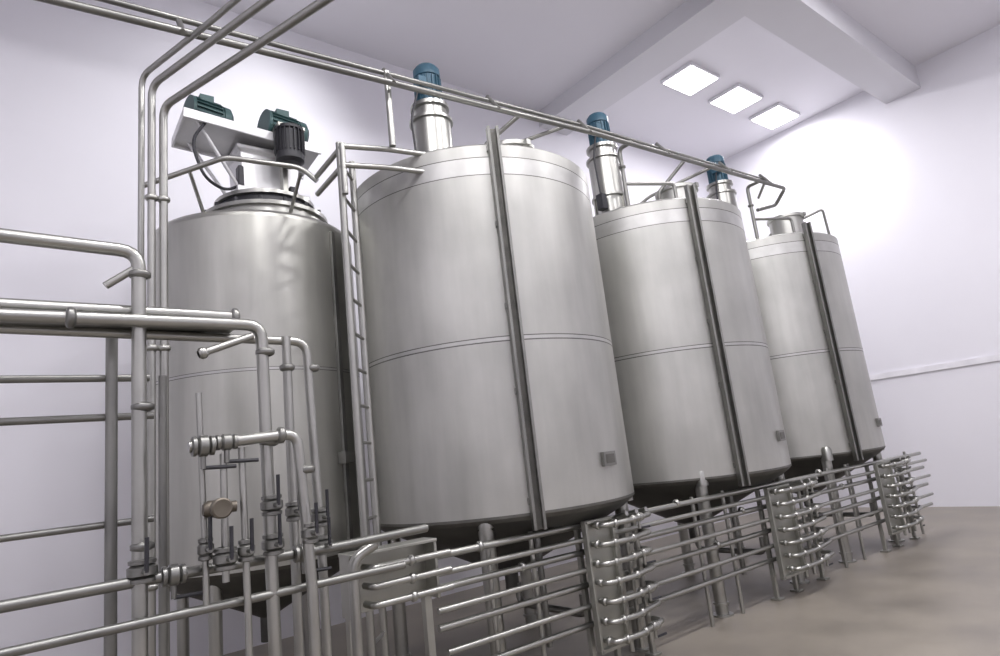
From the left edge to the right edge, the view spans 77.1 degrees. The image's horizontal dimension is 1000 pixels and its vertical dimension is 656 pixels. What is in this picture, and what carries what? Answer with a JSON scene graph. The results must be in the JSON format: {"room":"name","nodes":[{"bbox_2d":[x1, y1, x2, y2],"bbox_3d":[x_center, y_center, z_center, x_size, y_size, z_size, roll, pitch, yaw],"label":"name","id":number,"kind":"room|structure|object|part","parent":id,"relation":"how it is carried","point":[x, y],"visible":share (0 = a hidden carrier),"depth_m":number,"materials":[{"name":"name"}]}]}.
{"room":"processing plant","nodes":[
{"label":"processing plant","id":0,"kind":"room"},
{"bbox_2d":[0,0,766,655],"bbox_3d":[-0.942,-0.267,9.361,16.000,8.100,0.100,3,-15,-38],"label":"wall","id":1,"kind":"structure","parent":0,"point":[69,78],"depth_m":6.82,"materials":[{"name":"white paint"}]},
{"bbox_2d":[198,0,999,167],"bbox_3d":[2.156,-5.488,5.704,16.000,0.100,11.600,3,-15,-38],"label":"ceiling","id":2,"kind":"structure","parent":0,"point":[527,54],"depth_m":10.17,"materials":[{"name":"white paint"}]},
{"bbox_2d":[539,0,743,135],"bbox_3d":[2.171,-4.310,10.413,0.700,0.300,3.900,3,-15,-38],"label":"ceiling beam","id":3,"kind":"structure","parent":2,"relation":"attached to","point":[693,23],"depth_m":10.02,"materials":[{"name":"white paint"}]},
{"bbox_2d":[660,61,719,95],"bbox_3d":[3.383,-4.414,11.144,0.860,0.071,0.660,3,-15,-38],"label":"ceiling light","id":4,"kind":"object","parent":2,"relation":"attached to","point":[692,77],"depth_m":11.07,"materials":[{"name":"white plastic"}]},
{"bbox_2d":[708,83,763,113],"bbox_3d":[4.504,-4.369,11.982,0.860,0.071,0.660,3,-15,-38],"label":"ceiling light","id":5,"kind":"object","parent":2,"relation":"attached to","point":[737,97],"depth_m":11.91,"materials":[{"name":"white plastic"}]},
{"bbox_2d":[749,102,800,129],"bbox_3d":[5.620,-4.321,12.827,0.860,0.071,0.660,3,-15,-38],"label":"ceiling light","id":6,"kind":"object","parent":2,"relation":"attached to","point":[777,114],"depth_m":12.75,"materials":[{"name":"white plastic"}]},
{"bbox_2d":[720,0,920,103],"bbox_3d":[1.217,-4.857,6.869,16.000,0.450,0.600,3,-15,-38],"label":"ceiling beam","id":7,"kind":"structure","parent":2,"relation":"attached to","point":[819,29],"depth_m":9.93,"materials":[{"name":"white paint"}]},
{"bbox_2d":[223,506,999,655],"bbox_3d":[3.045,2.298,4.093,16.000,0.100,11.600,3,-15,-38],"label":"floor","id":8,"kind":"structure","parent":0,"point":[937,593],"depth_m":6.23,"materials":[{"name":"grey concrete"}]},
{"bbox_2d":[0,228,428,655],"bbox_3d":[-1.638,0.996,2.694,3.205,2.911,0.595,3,-15,-38],"label":"process pipework","id":9,"kind":"object","parent":8,"relation":"on","point":[138,322],"visible":1,"depth_m":2.89,"materials":[{"name":"metal"}]},
{"bbox_2d":[0,322,233,333],"bbox_3d":[-2.166,-0.033,2.617,2.000,0.030,0.160,3,-15,-38],"label":"pipe","id":10,"kind":"object","parent":9,"relation":"on","point":[3,325],"depth_m":2.88,"materials":[{"name":"metal"}]},
{"bbox_2d":[137,0,333,655],"bbox_3d":[-0.738,0.074,2.978,3.760,4.620,0.243,-13,-13,30],"label":"pipes","id":11,"kind":"object","parent":8,"relation":"on","point":[150,197],"visible":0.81,"depth_m":3.98,"materials":[{"name":"metal"}]},
{"bbox_2d":[156,93,369,655],"bbox_3d":[-2.259,0.515,5.893,1.840,5.272,1.840,3,-15,-38],"label":"tank","id":12,"kind":"object","parent":8,"relation":"on","point":[282,270],"visible":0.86,"depth_m":5.24,"materials":[{"name":"metal"}]},
{"bbox_3d":[-2.730,-1.978,5.878,0.301,0.321,0.387,-17,-16,42],"label":"drive motor","id":13,"kind":"part","parent":12,"relation":"part of","materials":[{"name":"green paint"}]},
{"bbox_2d":[145,155,318,212],"bbox_3d":[-2.266,-1.190,5.274,1.250,0.372,0.772,3,-15,-38],"label":"guard rail","id":14,"kind":"object","parent":12,"relation":"on","point":[189,170],"depth_m":5.20,"materials":[{"name":"silver metal"}]},
{"bbox_2d":[171,107,320,193],"bbox_3d":[-2.400,-1.546,6.003,1.253,0.656,0.529,3,-15,-38],"label":"mount","id":15,"kind":"object","parent":12,"relation":"on","point":[215,136],"depth_m":5.90,"materials":[{"name":"metal"}]},
{"bbox_3d":[-2.128,-1.938,6.178,0.433,0.333,0.311,5,-16,-43],"label":"gear motor","id":16,"kind":"part","parent":12,"relation":"part of","materials":[{"name":"green paint"}]},
{"bbox_3d":[-1.998,-1.722,5.954,0.281,0.374,0.281,3,-15,-38],"label":"pump motor","id":17,"kind":"part","parent":12,"relation":"part of","materials":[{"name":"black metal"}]},
{"bbox_2d":[314,141,425,655],"bbox_3d":[-0.859,0.623,4.648,1.054,4.250,0.446,-8,-12,7],"label":"access ladder","id":18,"kind":"object","parent":8,"relation":"on","point":[339,154],"visible":0.89,"depth_m":4.77,"materials":[{"name":"metal"}]},
{"bbox_3d":[-1.069,-1.212,5.027,1.054,0.422,0.447,-8,-12,7],"label":"landing frame","id":19,"kind":"part","parent":18,"relation":"part of","materials":[{"name":"metal"}]},
{"bbox_2d":[338,537,453,655],"bbox_3d":[-0.572,1.879,3.622,0.670,1.328,0.250,3,-15,-38],"label":"pipe manifold","id":20,"kind":"object","parent":8,"relation":"on","point":[420,577],"visible":0.95,"depth_m":3.71,"materials":[{"name":"metal"}]},
{"bbox_2d":[351,63,649,655],"bbox_3d":[-0.137,0.025,5.952,2.320,5.780,2.343,3,-15,-38],"label":"storage tank","id":21,"kind":"object","parent":8,"relation":"on","point":[497,409],"visible":0.84,"depth_m":4.92,"materials":[{"name":"metal"}]},
{"bbox_3d":[-0.766,-2.508,6.549,0.345,0.470,0.320,3,-15,-38],"label":"agitator motor","id":22,"kind":"part","parent":21,"relation":"part of","materials":[{"name":"blue paint"}]},
{"bbox_2d":[35,0,830,237],"bbox_3d":[0.602,-1.742,6.604,9.939,1.025,1.085,3,-15,-38],"label":"pipe rail","id":23,"kind":"object","parent":21,"relation":"attached to","point":[387,80],"visible":0.77,"depth_m":5.27,"materials":[{"name":"metal"}]},
{"bbox_3d":[-0.888,-1.764,5.038,0.052,0.660,0.052,3,-15,-38],"label":"post","id":24,"kind":"part","parent":23,"relation":"part of","materials":[{"name":"metal"}]},
{"bbox_2d":[573,507,666,655],"bbox_3d":[0.991,2.048,4.928,0.770,1.179,0.332,3,-15,-38],"label":"pipe manifold","id":25,"kind":"object","parent":8,"relation":"on","point":[612,618],"visible":0.99,"depth_m":4.82,"materials":[{"name":"metal"}]},
{"bbox_2d":[436,451,933,655],"bbox_3d":[2.607,2.164,6.860,8.500,1.372,1.010,3,-15,-38],"label":"pipes","id":26,"kind":"object","parent":8,"relation":"on","point":[539,602],"visible":0.79,"depth_m":5.32,"materials":[{"name":"metal"}]},
{"bbox_2d":[586,112,808,617],"bbox_3d":[1.955,0.051,7.579,2.280,5.920,2.304,3,-15,-38],"label":"storage tank","id":27,"kind":"object","parent":8,"relation":"on","point":[701,411],"visible":0.77,"depth_m":6.52,"materials":[{"name":"metal"}]},
{"bbox_3d":[1.279,-2.552,8.160,0.345,0.470,0.320,3,-15,-38],"label":"agitator motor","id":28,"kind":"part","parent":27,"relation":"part of","materials":[{"name":"blue paint"}]},
{"bbox_2d":[755,476,834,600],"bbox_3d":[3.185,2.180,6.630,1.070,1.119,0.332,3,-15,-38],"label":"pipe manifold","id":29,"kind":"object","parent":8,"relation":"on","point":[788,542],"visible":0.99,"depth_m":6.47,"materials":[{"name":"metal"}]},
{"bbox_2d":[706,155,904,562],"bbox_3d":[4.052,0.149,9.213,2.140,5.920,2.165,3,-15,-38],"label":"storage tank","id":30,"kind":"object","parent":8,"relation":"on","point":[831,420],"visible":0.59,"depth_m":8.19,"materials":[{"name":"metal"}]},
{"bbox_3d":[3.376,-2.453,9.794,0.345,0.470,0.320,3,-15,-38],"label":"agitator motor","id":31,"kind":"part","parent":30,"relation":"part of","materials":[{"name":"blue paint"}]},
{"bbox_2d":[865,455,924,552],"bbox_3d":[5.273,2.279,8.259,1.070,1.119,0.332,3,-15,-38],"label":"pipe manifold","id":32,"kind":"object","parent":8,"relation":"on","point":[894,516],"visible":1,"depth_m":8.10,"materials":[{"name":"metal"}]},
{"bbox_2d":[724,25,999,507],"bbox_3d":[8.914,-1.284,9.884,0.100,8.100,11.700,3,-15,-38],"label":"wall","id":33,"kind":"structure","parent":0,"point":[907,187],"depth_m":11.37,"materials":[{"name":"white paint"}]},
{"bbox_2d":[869,354,999,380],"bbox_3d":[9.065,0.210,9.493,0.030,0.100,11.600,3,-15,-38],"label":"trim","id":34,"kind":"structure","parent":33,"relation":"attached to","point":[993,358],"depth_m":11.12,"materials":[{"name":"paint"}]}
]}

